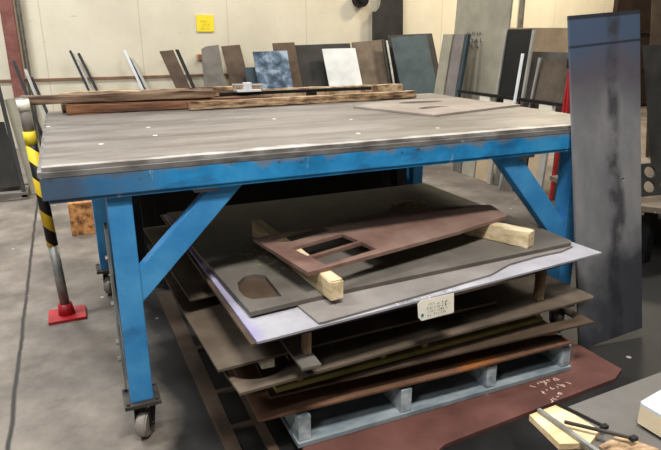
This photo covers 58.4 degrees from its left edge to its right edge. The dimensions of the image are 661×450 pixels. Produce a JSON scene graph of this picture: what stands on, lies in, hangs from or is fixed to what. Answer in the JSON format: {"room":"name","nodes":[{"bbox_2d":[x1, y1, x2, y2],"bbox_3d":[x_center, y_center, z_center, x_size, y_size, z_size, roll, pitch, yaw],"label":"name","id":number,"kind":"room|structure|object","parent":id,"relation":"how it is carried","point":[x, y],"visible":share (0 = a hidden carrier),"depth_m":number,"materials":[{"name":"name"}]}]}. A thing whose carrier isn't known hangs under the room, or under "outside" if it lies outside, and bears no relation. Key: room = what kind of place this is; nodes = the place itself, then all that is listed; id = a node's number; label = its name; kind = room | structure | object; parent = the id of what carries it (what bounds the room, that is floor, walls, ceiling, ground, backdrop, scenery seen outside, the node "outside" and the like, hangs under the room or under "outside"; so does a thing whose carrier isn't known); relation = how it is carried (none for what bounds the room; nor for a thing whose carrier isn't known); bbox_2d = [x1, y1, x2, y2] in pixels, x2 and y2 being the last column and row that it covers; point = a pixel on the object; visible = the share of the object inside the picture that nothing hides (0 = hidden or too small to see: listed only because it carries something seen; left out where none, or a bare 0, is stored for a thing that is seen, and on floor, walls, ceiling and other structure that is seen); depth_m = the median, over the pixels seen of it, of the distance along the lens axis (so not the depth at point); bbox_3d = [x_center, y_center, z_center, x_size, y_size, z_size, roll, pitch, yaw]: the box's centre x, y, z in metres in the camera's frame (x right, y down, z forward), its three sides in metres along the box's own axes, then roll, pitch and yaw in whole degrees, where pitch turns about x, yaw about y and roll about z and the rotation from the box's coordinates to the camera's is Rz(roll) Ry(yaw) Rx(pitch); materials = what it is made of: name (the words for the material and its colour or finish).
{"room":"metal workshop","nodes":[
{"label":"metal workshop","id":0,"kind":"room"},
{"bbox_2d":[0,0,613,148],"bbox_3d":[-0.683,-3.405,7.476,15.700,4.400,0.100,-8,19,-23],"label":"wall","id":1,"kind":"structure","parent":0,"point":[100,31],"depth_m":7.23,"materials":[{"name":"paint"}]},
{"bbox_2d":[0,0,25,97],"bbox_3d":[-3.494,-2.978,6.173,0.130,4.400,0.140,-8,19,-23],"label":"trim","id":2,"kind":"structure","parent":1,"relation":"attached to","point":[7,14],"depth_m":6.43,"materials":[{"name":"red metal"}]},
{"bbox_2d":[0,73,227,81],"bbox_3d":[-1.545,-1.899,7.486,13.550,0.026,0.020,-8,19,-23],"label":"trim","id":3,"kind":"structure","parent":1,"relation":"attached to","point":[225,74],"depth_m":7.01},
{"bbox_2d":[196,15,213,31],"bbox_3d":[-1.546,-2.488,7.301,0.215,0.195,0.009,-8,19,-23],"label":"wall sign","id":4,"kind":"object","parent":1,"relation":"attached to","point":[205,23],"visible":1,"depth_m":7.30,"materials":[{"name":"yellow"}]},
{"bbox_2d":[352,0,368,7],"bbox_3d":[0.406,-3.043,7.971,0.210,0.210,0.115,-8,19,-23],"label":"round fitting","id":5,"kind":"object","parent":1,"relation":"attached to","point":[357,3],"visible":1,"depth_m":7.95,"materials":[{"name":"black metal"}]},
{"bbox_2d":[518,0,524,27],"bbox_3d":[2.935,-3.870,8.887,0.070,4.400,0.070,-8,19,-23],"label":"conduit","id":6,"kind":"object","parent":1,"relation":"attached to","point":[522,3],"visible":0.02,"depth_m":9.06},
{"bbox_2d":[613,0,650,106],"bbox_3d":[5.544,-3.746,10.110,1.800,3.400,0.120,-8,19,-23],"label":"door","id":7,"kind":"structure","parent":1,"relation":"in","point":[644,6],"depth_m":10.07,"materials":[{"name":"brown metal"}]},
{"bbox_2d":[0,106,660,449],"bbox_3d":[1.565,0.275,3.319,15.500,0.100,11.000,-8,19,-23],"label":"floor","id":8,"kind":"structure","parent":0,"point":[62,384],"depth_m":2.43,"materials":[{"name":"concrete"}]},
{"bbox_2d":[0,86,29,199],"bbox_3d":[-2.637,-0.679,4.674,0.330,0.926,0.400,-8,19,-23],"label":"frame","id":9,"kind":"structure","parent":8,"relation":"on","point":[24,194],"depth_m":4.68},
{"bbox_2d":[0,122,19,188],"bbox_3d":[-2.627,-0.564,4.684,0.215,0.527,0.180,-15,23,-38],"label":"sheet","id":10,"kind":"object","parent":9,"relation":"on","point":[9,178],"visible":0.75,"depth_m":4.71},
{"bbox_2d":[4,97,40,193],"bbox_3d":[-2.465,-0.657,4.868,0.286,0.770,0.183,13,22,36],"label":"sheet","id":11,"kind":"object","parent":8,"relation":"on","point":[11,105],"visible":0.44,"depth_m":4.82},
{"bbox_2d":[14,0,40,146],"bbox_3d":[-3.389,-2.993,6.217,0.053,4.400,0.024,-8,19,-23],"label":"conduit","id":12,"kind":"object","parent":8,"relation":"on","point":[16,4],"visible":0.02,"depth_m":6.55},
{"bbox_2d":[12,61,42,137],"bbox_3d":[-2.572,-0.902,5.189,0.530,1.029,0.026,13,22,36],"label":"bar","id":13,"kind":"object","parent":8,"relation":"on","point":[14,62],"visible":0.6,"depth_m":5.18,"materials":[{"name":"black metal"}]},
{"bbox_2d":[24,69,44,119],"bbox_3d":[-2.498,-0.879,5.231,0.529,0.960,0.026,13,22,36],"label":"bar","id":14,"kind":"object","parent":8,"relation":"on","point":[25,70],"visible":0.4,"depth_m":5.23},
{"bbox_2d":[30,77,47,113],"bbox_3d":[-2.453,-0.852,5.260,0.539,0.891,0.025,12,22,34],"label":"bar","id":15,"kind":"object","parent":8,"relation":"on","point":[32,78],"visible":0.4,"depth_m":5.26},
{"bbox_2d":[16,98,86,324],"bbox_3d":[-1.216,-0.052,2.583,0.160,0.991,0.140,-8,19,-23],"label":"post","id":16,"kind":"object","parent":8,"relation":"on","point":[66,312],"visible":0.98,"depth_m":2.58,"materials":[{"name":"multicoloured metal"}]},
{"bbox_2d":[58,300,74,316],"bbox_3d":[-1.216,0.384,2.722,0.072,0.056,0.072,-8,19,-23],"label":"socket","id":17,"kind":"object","parent":16,"relation":"attached to","point":[66,308],"depth_m":2.70,"materials":[{"name":"red paint"}]},
{"bbox_2d":[69,50,89,90],"bbox_3d":[-2.711,-1.435,6.756,0.620,1.073,0.029,10,21,30],"label":"bar","id":18,"kind":"object","parent":8,"relation":"on","point":[70,51],"visible":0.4,"depth_m":6.74,"materials":[{"name":"black metal"}]},
{"bbox_2d":[68,200,95,235],"bbox_3d":[-1.635,-0.063,3.900,0.155,0.215,0.180,-8,19,-23],"label":"block","id":19,"kind":"object","parent":8,"relation":"on","point":[81,216],"visible":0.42,"depth_m":3.82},
{"bbox_2d":[77,53,98,90],"bbox_3d":[-2.627,-1.433,6.796,0.632,1.045,0.032,10,20,29],"label":"bar","id":20,"kind":"object","parent":8,"relation":"on","point":[78,54],"visible":0.4,"depth_m":6.78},
{"bbox_2d":[123,49,143,88],"bbox_3d":[-2.176,-1.509,6.980,0.618,1.074,0.032,11,21,31],"label":"bar","id":21,"kind":"object","parent":8,"relation":"on","point":[125,51],"visible":0.4,"depth_m":6.96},
{"bbox_2d":[131,58,148,88],"bbox_3d":[-2.089,-1.473,7.032,0.646,0.976,0.032,9,20,27],"label":"bar","id":22,"kind":"object","parent":8,"relation":"on","point":[132,60],"visible":0.4,"depth_m":7.02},
{"bbox_2d":[159,50,189,87],"bbox_3d":[-1.687,-1.504,6.993,0.657,1.080,0.138,10,20,28],"label":"steel plate","id":23,"kind":"object","parent":8,"relation":"on","point":[169,57],"visible":0.44,"depth_m":6.97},
{"bbox_2d":[175,49,195,87],"bbox_3d":[-1.572,-1.516,7.023,0.591,1.084,0.039,10,20,29],"label":"steel plate","id":24,"kind":"object","parent":8,"relation":"on","point":[176,50],"visible":0.44,"depth_m":7.00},
{"bbox_2d":[201,45,225,86],"bbox_3d":[-1.413,-1.610,7.238,0.330,1.130,0.481,-8,19,-23],"label":"steel plate","id":25,"kind":"object","parent":8,"relation":"on","point":[213,74],"visible":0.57,"depth_m":7.26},
{"bbox_2d":[156,290,278,449],"bbox_3d":[-0.408,0.593,2.164,0.175,0.010,1.900,-8,19,-23],"label":"frame","id":26,"kind":"object","parent":8,"relation":"on","point":[221,423],"visible":0.7,"depth_m":2.14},
{"bbox_2d":[221,45,245,85],"bbox_3d":[-1.095,-1.652,7.367,0.237,1.130,0.548,-14,22,-36],"label":"steel plate","id":27,"kind":"object","parent":8,"relation":"on","point":[233,57],"visible":0.44,"depth_m":7.37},
{"bbox_2d":[244,67,256,83],"bbox_3d":[-0.846,-1.508,7.354,0.330,0.863,0.369,-8,19,-23],"label":"steel plate","id":28,"kind":"object","parent":8,"relation":"on","point":[250,73],"visible":0.12,"depth_m":7.33,"materials":[{"name":"grey metal"}]},
{"bbox_2d":[139,169,396,284],"bbox_3d":[-0.274,-0.092,3.284,1.480,0.636,0.084,-8,19,-23],"label":"sheet","id":29,"kind":"object","parent":8,"relation":"on","point":[146,201],"visible":0.06,"depth_m":3.00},
{"bbox_2d":[132,168,406,262],"bbox_3d":[-0.263,-0.168,3.440,1.760,0.686,0.090,-8,19,-23],"label":"sheet","id":30,"kind":"object","parent":8,"relation":"on","point":[401,172],"visible":0.02,"depth_m":3.15,"materials":[{"name":"black metal"}]},
{"bbox_2d":[153,170,389,288],"bbox_3d":[-0.258,-0.044,3.222,1.330,0.582,0.078,-8,19,-23],"label":"sheet","id":31,"kind":"object","parent":8,"relation":"on","point":[166,202],"visible":0.25,"depth_m":3.20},
{"bbox_2d":[253,51,292,88],"bbox_3d":[-0.666,-1.613,7.359,0.450,1.057,0.450,-8,19,-23],"label":"steel plate","id":32,"kind":"object","parent":8,"relation":"on","point":[272,68],"visible":0.44,"depth_m":7.37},
{"bbox_2d":[272,42,301,87],"bbox_3d":[-0.494,-1.729,7.562,0.330,1.154,0.491,-8,19,-23],"label":"steel plate","id":33,"kind":"object","parent":8,"relation":"on","point":[289,47],"visible":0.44,"depth_m":7.60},
{"bbox_2d":[37,93,574,436],"bbox_3d":[-0.073,-0.038,2.676,2.112,0.900,1.388,-8,19,-23],"label":"bench","id":34,"kind":"object","parent":8,"relation":"on","point":[108,159],"visible":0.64,"depth_m":1.94,"materials":[{"name":"metal"}]},
{"bbox_2d":[61,95,242,111],"bbox_3d":[-0.820,-0.597,2.883,0.904,0.043,0.100,-8,19,-23],"label":"timber","id":35,"kind":"object","parent":34,"relation":"on","point":[63,106],"visible":0.12,"depth_m":2.68,"materials":[{"name":"brown wood"}]},
{"bbox_2d":[59,86,259,95],"bbox_3d":[-0.800,-0.640,2.867,0.943,0.046,0.056,-8,19,-23],"label":"timber","id":36,"kind":"object","parent":35,"relation":"on","point":[218,89],"visible":0.42,"depth_m":2.87,"materials":[{"name":"brown wood"}]},
{"bbox_2d":[66,95,270,114],"bbox_3d":[-0.738,-0.572,2.799,0.945,0.046,0.097,-8,19,-23],"label":"timber","id":37,"kind":"object","parent":34,"relation":"on","point":[142,105],"visible":0.75,"depth_m":2.69,"materials":[{"name":"orange wood"}]},
{"bbox_2d":[19,89,214,104],"bbox_3d":[-0.952,-0.586,2.705,0.841,0.042,0.080,-7,19,-20],"label":"timber","id":38,"kind":"object","parent":37,"relation":"on","point":[199,93],"visible":0.91,"depth_m":2.67,"materials":[{"name":"brown wood"}]},
{"bbox_2d":[232,82,262,91],"bbox_3d":[-0.410,-0.685,2.938,0.156,0.044,0.040,-8,19,-23],"label":"clamp","id":39,"kind":"object","parent":37,"relation":"on","point":[247,86],"visible":1,"depth_m":2.92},
{"bbox_2d":[219,86,370,95],"bbox_3d":[-0.164,-0.677,3.089,0.840,0.060,0.050,-8,19,-23],"label":"bar","id":40,"kind":"object","parent":34,"relation":"on","point":[308,91],"visible":0.88,"depth_m":3.08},
{"bbox_2d":[187,90,415,109],"bbox_3d":[-0.101,-0.637,3.002,1.242,0.040,0.060,-8,19,-24],"label":"timber","id":41,"kind":"object","parent":34,"relation":"on","point":[309,99],"visible":1,"depth_m":2.96,"materials":[{"name":"brown wood"}]},
{"bbox_2d":[258,84,402,96],"bbox_3d":[0.014,-0.726,3.236,0.851,0.067,0.056,-8,19,-23],"label":"timber","id":42,"kind":"object","parent":34,"relation":"on","point":[380,87],"visible":0.48,"depth_m":3.24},
{"bbox_2d":[353,97,519,116],"bbox_3d":[0.494,-0.580,2.871,0.667,0.008,0.544,-14,22,-37],"label":"sheet remnant","id":43,"kind":"object","parent":34,"relation":"on","point":[447,105],"visible":1,"depth_m":2.80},
{"bbox_2d":[295,43,350,86],"bbox_3d":[-0.009,-1.806,7.827,0.800,1.135,0.483,-8,19,-23],"label":"steel plate","id":44,"kind":"object","parent":8,"relation":"on","point":[310,58],"visible":0.31,"depth_m":7.77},
{"bbox_2d":[322,48,361,85],"bbox_3d":[0.218,-1.758,7.772,0.520,1.075,0.458,-8,19,-23],"label":"steel plate","id":45,"kind":"object","parent":8,"relation":"on","point":[341,64],"visible":0.44,"depth_m":7.78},
{"bbox_2d":[351,39,388,84],"bbox_3d":[0.606,-1.895,8.025,0.500,1.181,0.502,-8,19,-23],"label":"steel plate","id":46,"kind":"object","parent":8,"relation":"on","point":[370,55],"visible":0.44,"depth_m":8.04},
{"bbox_2d":[381,40,391,83],"bbox_3d":[0.811,-1.881,7.985,0.040,1.177,0.500,-8,19,-23],"label":"steel plate","id":47,"kind":"object","parent":8,"relation":"on","point":[383,41],"visible":0.44,"depth_m":8.00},
{"bbox_2d":[372,0,402,83],"bbox_3d":[0.808,-2.492,8.287,0.500,2.149,0.087,-8,19,-23],"label":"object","id":48,"kind":"object","parent":8,"relation":"on","point":[388,19],"visible":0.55,"depth_m":8.18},
{"bbox_2d":[386,41,394,83],"bbox_3d":[0.861,-1.877,7.985,0.030,1.167,0.496,-8,19,-23],"label":"steel plate","id":49,"kind":"object","parent":8,"relation":"on","point":[387,45],"visible":0.44,"depth_m":8.00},
{"bbox_2d":[387,33,437,83],"bbox_3d":[1.238,-2.012,8.253,0.780,1.260,0.535,-8,19,-23],"label":"steel plate","id":50,"kind":"object","parent":8,"relation":"on","point":[429,35],"visible":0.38,"depth_m":8.36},
{"bbox_2d":[390,34,435,93],"bbox_3d":[1.201,-1.960,8.111,0.630,1.246,0.529,-8,19,-23],"label":"steel plate","id":51,"kind":"object","parent":8,"relation":"on","point":[412,55],"visible":0.44,"depth_m":8.12,"materials":[{"name":"grey metal"}]},
{"bbox_2d":[453,162,462,172],"bbox_3d":[1.214,-0.780,5.506,0.060,0.578,0.120,-8,19,-23],"label":"plate","id":52,"kind":"object","parent":8,"relation":"on","point":[457,167],"visible":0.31,"depth_m":5.55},
{"bbox_2d":[461,161,476,177],"bbox_3d":[1.283,-0.733,5.357,0.060,0.578,0.180,-8,19,-23],"label":"plate","id":53,"kind":"object","parent":8,"relation":"on","point":[469,167],"visible":0.31,"depth_m":5.40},
{"bbox_2d":[475,159,489,181],"bbox_3d":[1.367,-0.674,5.174,0.060,0.578,0.200,-8,19,-23],"label":"plate","id":54,"kind":"object","parent":8,"relation":"on","point":[482,166],"visible":0.25,"depth_m":5.23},
{"bbox_2d":[487,159,493,183],"bbox_3d":[1.393,-0.639,5.046,0.060,0.588,0.035,-8,19,-23],"label":"plate","id":55,"kind":"object","parent":8,"relation":"on","point":[491,167],"visible":0.44,"depth_m":5.09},
{"bbox_2d":[494,166,512,189],"bbox_3d":[1.482,-0.596,4.926,0.060,0.578,0.230,-8,19,-23],"label":"plate","id":56,"kind":"object","parent":8,"relation":"on","point":[505,184],"visible":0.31,"depth_m":5.03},
{"bbox_2d":[498,53,523,189],"bbox_3d":[1.463,-0.819,4.789,0.139,1.092,0.090,-8,19,-23],"label":"bar","id":57,"kind":"object","parent":8,"relation":"on","point":[522,55],"visible":0.34,"depth_m":4.71,"materials":[{"name":"white metal"}]},
{"bbox_2d":[461,97,560,200],"bbox_3d":[1.611,-0.990,5.388,0.610,1.050,1.970,-8,19,-23],"label":"plate rack","id":58,"kind":"object","parent":8,"relation":"on","point":[555,184],"visible":0.05,"depth_m":4.56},
{"bbox_2d":[434,34,454,94],"bbox_3d":[1.116,-1.558,5.809,0.110,0.599,0.160,-8,19,-23],"label":"plate","id":59,"kind":"object","parent":58,"relation":"on","point":[448,39],"visible":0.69,"depth_m":5.79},
{"bbox_2d":[445,34,465,96],"bbox_3d":[1.193,-1.506,5.644,0.110,0.599,0.160,-8,19,-23],"label":"plate","id":60,"kind":"object","parent":58,"relation":"on","point":[459,39],"visible":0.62,"depth_m":5.62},
{"bbox_2d":[455,34,470,96],"bbox_3d":[1.236,-1.468,5.527,0.110,0.599,0.040,-8,19,-23],"label":"plate","id":61,"kind":"object","parent":58,"relation":"on","point":[468,36],"visible":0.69,"depth_m":5.51,"materials":[{"name":"blue metal"}]},
{"bbox_2d":[454,0,512,101],"bbox_3d":[1.396,-1.813,5.514,0.080,1.256,0.800,-8,19,-23],"label":"plate","id":62,"kind":"object","parent":58,"relation":"on","point":[486,21],"visible":0.78,"depth_m":5.49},
{"bbox_2d":[494,29,507,101],"bbox_3d":[1.460,-1.343,5.071,0.080,0.632,0.025,-8,19,-23],"label":"plate","id":63,"kind":"object","parent":58,"relation":"on","point":[506,30],"visible":0.69,"depth_m":5.05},
{"bbox_2d":[503,99,517,103],"bbox_3d":[1.498,-1.004,4.924,0.040,0.078,0.140,-8,19,-23],"label":"block","id":64,"kind":"object","parent":58,"relation":"on","point":[504,100],"visible":0.18,"depth_m":4.91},
{"bbox_2d":[457,90,562,106],"bbox_3d":[1.466,-1.068,4.952,0.030,0.024,1.330,-8,19,-23],"label":"rail","id":65,"kind":"object","parent":64,"relation":"on","point":[458,91],"visible":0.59,"depth_m":4.87,"materials":[{"name":"black metal"}]},
{"bbox_2d":[497,29,533,103],"bbox_3d":[1.534,-1.298,4.927,0.072,0.631,0.300,-8,19,-23],"label":"plate","id":66,"kind":"object","parent":58,"relation":"on","point":[518,40],"visible":0.62,"depth_m":4.92,"materials":[{"name":"black metal"}]},
{"bbox_2d":[520,30,535,106],"bbox_3d":[1.589,-1.246,4.771,0.080,0.627,0.025,-8,19,-23],"label":"plate","id":67,"kind":"object","parent":58,"relation":"on","point":[533,34],"visible":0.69,"depth_m":4.75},
{"bbox_2d":[528,57,541,107],"bbox_3d":[1.626,-1.118,4.717,0.075,0.417,0.020,-8,19,-23],"label":"plate","id":68,"kind":"object","parent":58,"relation":"on","point":[539,59],"visible":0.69,"depth_m":4.71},
{"bbox_2d":[524,51,569,113],"bbox_3d":[1.767,-1.140,4.718,0.060,0.457,0.660,-8,19,-23],"label":"plate","id":69,"kind":"object","parent":58,"relation":"on","point":[544,55],"visible":0.06,"depth_m":4.86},
{"bbox_2d":[539,104,555,110],"bbox_3d":[1.667,-0.888,4.557,0.040,0.078,0.140,-8,19,-23],"label":"block","id":70,"kind":"object","parent":58,"relation":"on","point":[541,106],"visible":0.38,"depth_m":4.52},
{"bbox_2d":[533,59,567,112],"bbox_3d":[1.713,-1.069,4.578,0.075,0.407,0.300,-8,19,-23],"label":"plate","id":71,"kind":"object","parent":58,"relation":"on","point":[551,85],"visible":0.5,"depth_m":4.56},
{"bbox_2d":[528,154,540,179],"bbox_3d":[1.613,-0.506,4.642,0.060,0.578,0.140,-8,19,-23],"label":"plate","id":72,"kind":"object","parent":8,"relation":"on","point":[533,164],"visible":0.19,"depth_m":4.65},
{"bbox_2d":[510,28,567,51],"bbox_3d":[2.375,-1.534,6.661,1.000,1.303,0.176,-8,19,-23],"label":"plate","id":73,"kind":"object","parent":8,"relation":"on","point":[546,39],"visible":0.06,"depth_m":6.59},
{"bbox_2d":[443,375,636,449],"bbox_3d":[0.549,0.610,2.096,1.380,0.012,2.100,-8,19,-23],"label":"sheet","id":74,"kind":"object","parent":8,"relation":"on","point":[520,434],"visible":0.02,"depth_m":1.88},
{"bbox_2d":[300,333,621,449],"bbox_3d":[0.326,0.495,2.415,1.264,0.015,1.500,-8,19,-23],"label":"steel plate","id":75,"kind":"object","parent":74,"relation":"on","point":[440,428],"visible":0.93,"depth_m":1.97,"materials":[{"name":"metal"}]},
{"bbox_2d":[280,332,571,448],"bbox_3d":[0.205,0.423,2.427,1.097,0.116,0.982,-8,19,-23],"label":"pallet","id":76,"kind":"object","parent":75,"relation":"on","point":[310,427],"visible":0.2,"depth_m":2.02,"materials":[{"name":"blue paint"}]},
{"bbox_2d":[233,333,571,421],"bbox_3d":[0.137,0.369,2.392,1.190,0.007,1.018,-8,19,-23],"label":"steel plate","id":77,"kind":"object","parent":76,"relation":"on","point":[264,408],"visible":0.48,"depth_m":1.96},
{"bbox_3d":[-0.253,0.390,2.218,0.062,0.060,0.722,-8,19,-23],"label":"block","id":78,"kind":"object","parent":77,"relation":"on","visible":0},
{"bbox_2d":[255,307,594,398],"bbox_3d":[0.208,0.302,2.369,1.242,0.007,0.978,-8,19,-23],"label":"sheet","id":79,"kind":"object","parent":78,"relation":"on","point":[578,320],"visible":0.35,"depth_m":1.98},
{"bbox_2d":[273,314,542,392],"bbox_3d":[0.181,0.307,2.230,1.046,0.062,0.677,-8,19,-23],"label":"frame","id":80,"kind":"object","parent":79,"relation":"on","point":[424,348],"visible":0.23,"depth_m":1.94,"materials":[{"name":"green paint"}]},
{"bbox_2d":[223,274,593,395],"bbox_3d":[0.126,0.222,2.378,1.440,0.008,1.152,-8,19,-23],"label":"steel plate","id":81,"kind":"object","parent":80,"relation":"on","point":[515,300],"visible":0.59,"depth_m":1.98,"materials":[{"name":"metal"}]},
{"bbox_2d":[258,358,274,368],"bbox_3d":[-0.192,0.398,1.755,0.042,0.034,0.052,-8,19,-23],"label":"block","id":82,"kind":"object","parent":81,"relation":"on","point":[268,363],"visible":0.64,"depth_m":1.73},
{"bbox_2d":[533,270,546,300],"bbox_3d":[0.767,0.203,2.166,0.030,0.151,0.035,-8,19,-23],"label":"block","id":83,"kind":"object","parent":81,"relation":"on","point":[540,278],"visible":0.63,"depth_m":2.16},
{"bbox_2d":[568,372,660,449],"bbox_3d":[1.225,0.643,1.408,1.280,0.338,0.835,-8,19,-23],"label":"side table","id":84,"kind":"object","parent":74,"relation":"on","point":[618,408],"visible":0.6,"depth_m":1.46,"materials":[{"name":"black metal"}]},
{"bbox_2d":[529,405,598,449],"bbox_3d":[0.543,0.471,1.373,0.120,0.016,0.140,-8,19,-23],"label":"wood offcut","id":85,"kind":"object","parent":84,"relation":"on","point":[560,439],"visible":0.81,"depth_m":1.36,"materials":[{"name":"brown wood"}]},
{"bbox_2d":[537,408,598,449],"bbox_3d":[0.542,0.469,1.337,0.011,0.009,0.190,-9,20,-25],"label":"rod","id":86,"kind":"object","parent":85,"relation":"on","point":[542,412],"visible":1,"depth_m":1.34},
{"bbox_2d":[555,402,608,429],"bbox_3d":[0.594,0.449,1.402,0.019,0.010,0.129,-13,22,-35],"label":"rod","id":87,"kind":"object","parent":85,"relation":"on","point":[605,426],"visible":0.89,"depth_m":1.39,"materials":[{"name":"black metal"}]},
{"bbox_2d":[599,436,657,449],"bbox_3d":[0.642,0.500,1.281,0.111,0.016,0.112,12,22,35],"label":"wood offcut","id":88,"kind":"object","parent":84,"relation":"on","point":[616,443],"visible":0.88,"depth_m":1.30,"materials":[{"name":"brown wood"}]},
{"bbox_2d":[564,420,638,441],"bbox_3d":[0.605,0.462,1.325,0.153,0.010,0.020,7,19,21],"label":"rod","id":89,"kind":"object","parent":88,"relation":"on","point":[633,438],"visible":1,"depth_m":1.32,"materials":[{"name":"metal"}]},
{"bbox_2d":[637,390,660,436],"bbox_3d":[0.832,0.442,1.384,0.207,0.064,0.162,-8,19,-23],"label":"block","id":90,"kind":"object","parent":84,"relation":"on","point":[649,416],"visible":1,"depth_m":1.36,"materials":[{"name":"white wood"}]},
{"bbox_2d":[537,153,548,188],"bbox_3d":[1.625,-0.477,4.519,0.060,0.598,0.060,-8,19,-23],"label":"plate","id":91,"kind":"object","parent":8,"relation":"on","point":[543,157],"visible":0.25,"depth_m":4.52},
{"bbox_2d":[549,58,569,199],"bbox_3d":[1.725,-0.683,4.362,0.046,1.050,0.116,-8,19,-23],"label":"clamp","id":92,"kind":"object","parent":8,"relation":"on","point":[566,102],"visible":0.27,"depth_m":4.31,"materials":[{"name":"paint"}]},
{"bbox_2d":[567,10,641,347],"bbox_3d":[1.097,-0.156,2.340,0.447,1.318,0.175,-8,19,-23],"label":"plate","id":93,"kind":"object","parent":8,"relation":"on","point":[604,48],"visible":0.98,"depth_m":2.31,"materials":[{"name":"metal"}]},
{"bbox_2d":[549,167,660,262],"bbox_3d":[2.026,-0.086,3.705,1.070,0.350,0.900,-8,19,-23],"label":"stand","id":94,"kind":"object","parent":8,"relation":"on","point":[650,205],"visible":0.31,"depth_m":3.31,"materials":[{"name":"black metal"}]},
{"bbox_2d":[641,162,660,195],"bbox_3d":[2.000,-0.278,3.449,0.550,0.174,0.087,-6,18,-16],"label":"perforated offcut","id":95,"kind":"object","parent":94,"relation":"on","point":[655,180],"visible":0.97,"depth_m":3.40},
{"bbox_2d":[642,45,660,162],"bbox_3d":[2.936,-0.822,4.670,1.278,1.154,0.256,-8,19,-23],"label":"sheet","id":96,"kind":"object","parent":8,"relation":"on","point":[651,53],"visible":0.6,"depth_m":4.43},
{"bbox_2d":[645,0,660,156],"bbox_3d":[4.073,-1.958,6.356,1.820,2.282,0.309,-8,19,-23],"label":"sheet","id":97,"kind":"object","parent":8,"relation":"on","point":[655,28],"visible":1,"depth_m":6.00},
{"bbox_3d":[0.327,0.188,2.410,0.062,0.035,0.742,-8,19,-23],"label":"block","id":98,"kind":"object","parent":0,"visible":0},
{"bbox_2d":[164,271,288,371],"bbox_3d":[-0.391,0.289,2.031,0.243,0.008,0.809,-8,19,-23],"label":"steel plate","id":99,"kind":"object","parent":98,"relation":"on","point":[222,339],"depth_m":1.84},
{"bbox_2d":[279,335,320,370],"bbox_3d":[-0.141,0.337,1.840,0.061,0.013,0.440,-8,19,-23],"label":"bar","id":100,"kind":"object","parent":99,"relation":"on","point":[292,345],"visible":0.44,"depth_m":1.70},
{"bbox_2d":[301,332,311,354],"bbox_3d":[-0.070,0.324,1.702,0.025,0.094,0.033,-8,19,-23],"label":"block","id":101,"kind":"object","parent":100,"relation":"on","point":[306,339],"visible":0.56,"depth_m":1.69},
{"bbox_3d":[-0.564,0.155,2.355,0.057,0.049,0.602,-8,19,-23],"label":"block","id":102,"kind":"object","parent":99,"relation":"on","visible":0},
{"bbox_2d":[143,225,168,245],"bbox_3d":[-0.752,0.048,2.598,0.106,0.007,0.263,-8,19,-23],"label":"steel plate","id":103,"kind":"object","parent":102,"relation":"on","point":[154,234],"depth_m":2.63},
{"bbox_2d":[170,252,215,300],"bbox_3d":[-0.524,0.184,2.168,0.101,0.007,0.471,-8,19,-23],"label":"steel plate","id":104,"kind":"object","parent":102,"relation":"on","point":[190,279],"depth_m":2.11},
{"bbox_2d":[312,290,496,347],"bbox_3d":[0.243,0.306,1.968,0.711,0.008,0.143,-8,19,-23],"label":"steel plate","id":105,"kind":"object","parent":98,"relation":"on","point":[473,299],"depth_m":1.93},
{"bbox_3d":[-0.499,0.083,2.391,0.062,0.048,0.652,-8,19,-23],"label":"block","id":106,"kind":"object","parent":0,"visible":0},
{"bbox_2d":[186,250,418,346],"bbox_3d":[-0.130,0.177,1.994,0.560,0.008,0.805,-8,19,-23],"label":"steel plate","id":107,"kind":"object","parent":106,"relation":"on","point":[240,325],"depth_m":1.73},
{"bbox_2d":[164,214,601,343],"bbox_3d":[0.149,0.047,2.367,1.397,0.008,1.293,-8,19,-23],"label":"steel plate","id":108,"kind":"object","parent":107,"relation":"on","point":[289,321],"visible":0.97,"depth_m":1.78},
{"bbox_2d":[296,245,572,324],"bbox_3d":[0.216,0.031,2.393,1.128,0.008,1.253,-8,19,-23],"label":"steel plate","id":109,"kind":"object","parent":108,"relation":"on","point":[323,311],"visible":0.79,"depth_m":1.83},
{"bbox_2d":[167,183,570,316],"bbox_3d":[0.118,0.021,2.391,1.345,0.014,1.111,-8,19,-23],"label":"steel plate","id":110,"kind":"object","parent":109,"relation":"on","point":[226,246],"visible":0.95,"depth_m":2.16,"materials":[{"name":"metal"}]},
{"bbox_2d":[238,278,278,298],"bbox_3d":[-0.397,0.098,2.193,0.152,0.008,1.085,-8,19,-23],"label":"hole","id":111,"kind":"object","parent":110,"relation":"in","point":[254,288],"visible":0.1,"depth_m":1.85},
{"bbox_2d":[252,220,342,300],"bbox_3d":[-0.129,0.101,2.017,0.056,0.065,0.674,-9,20,-26],"label":"batten","id":112,"kind":"object","parent":110,"relation":"on","point":[328,283],"visible":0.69,"depth_m":1.80,"materials":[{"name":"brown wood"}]},
{"bbox_2d":[253,205,507,275],"bbox_3d":[0.251,0.013,2.163,1.008,0.012,0.370,-12,21,-32],"label":"plate","id":113,"kind":"object","parent":112,"relation":"on","point":[387,232],"visible":1,"depth_m":2.11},
{"bbox_2d":[389,200,425,209],"bbox_3d":[0.356,-0.099,2.691,0.185,0.029,0.117,-8,19,-23],"label":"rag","id":114,"kind":"object","parent":110,"relation":"on","point":[411,203],"visible":0.86,"depth_m":2.67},
{"bbox_2d":[464,222,534,248],"bbox_3d":[0.634,0.027,2.240,0.261,0.065,0.053,14,23,38],"label":"batten","id":115,"kind":"object","parent":110,"relation":"on","point":[518,236],"visible":0.82,"depth_m":2.20,"materials":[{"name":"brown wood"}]},
{"bbox_2d":[417,293,453,320],"bbox_3d":[0.325,0.248,1.814,0.137,0.070,0.017,-10,20,-27],"label":"paper tag","id":116,"kind":"object","parent":108,"relation":"hanging from","point":[434,307],"visible":1,"depth_m":1.81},
{"bbox_2d":[454,257,589,295],"bbox_3d":[0.664,0.173,1.999,0.641,0.008,0.074,-8,19,-23],"label":"steel plate","id":117,"kind":"object","parent":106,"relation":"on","point":[514,278],"depth_m":1.95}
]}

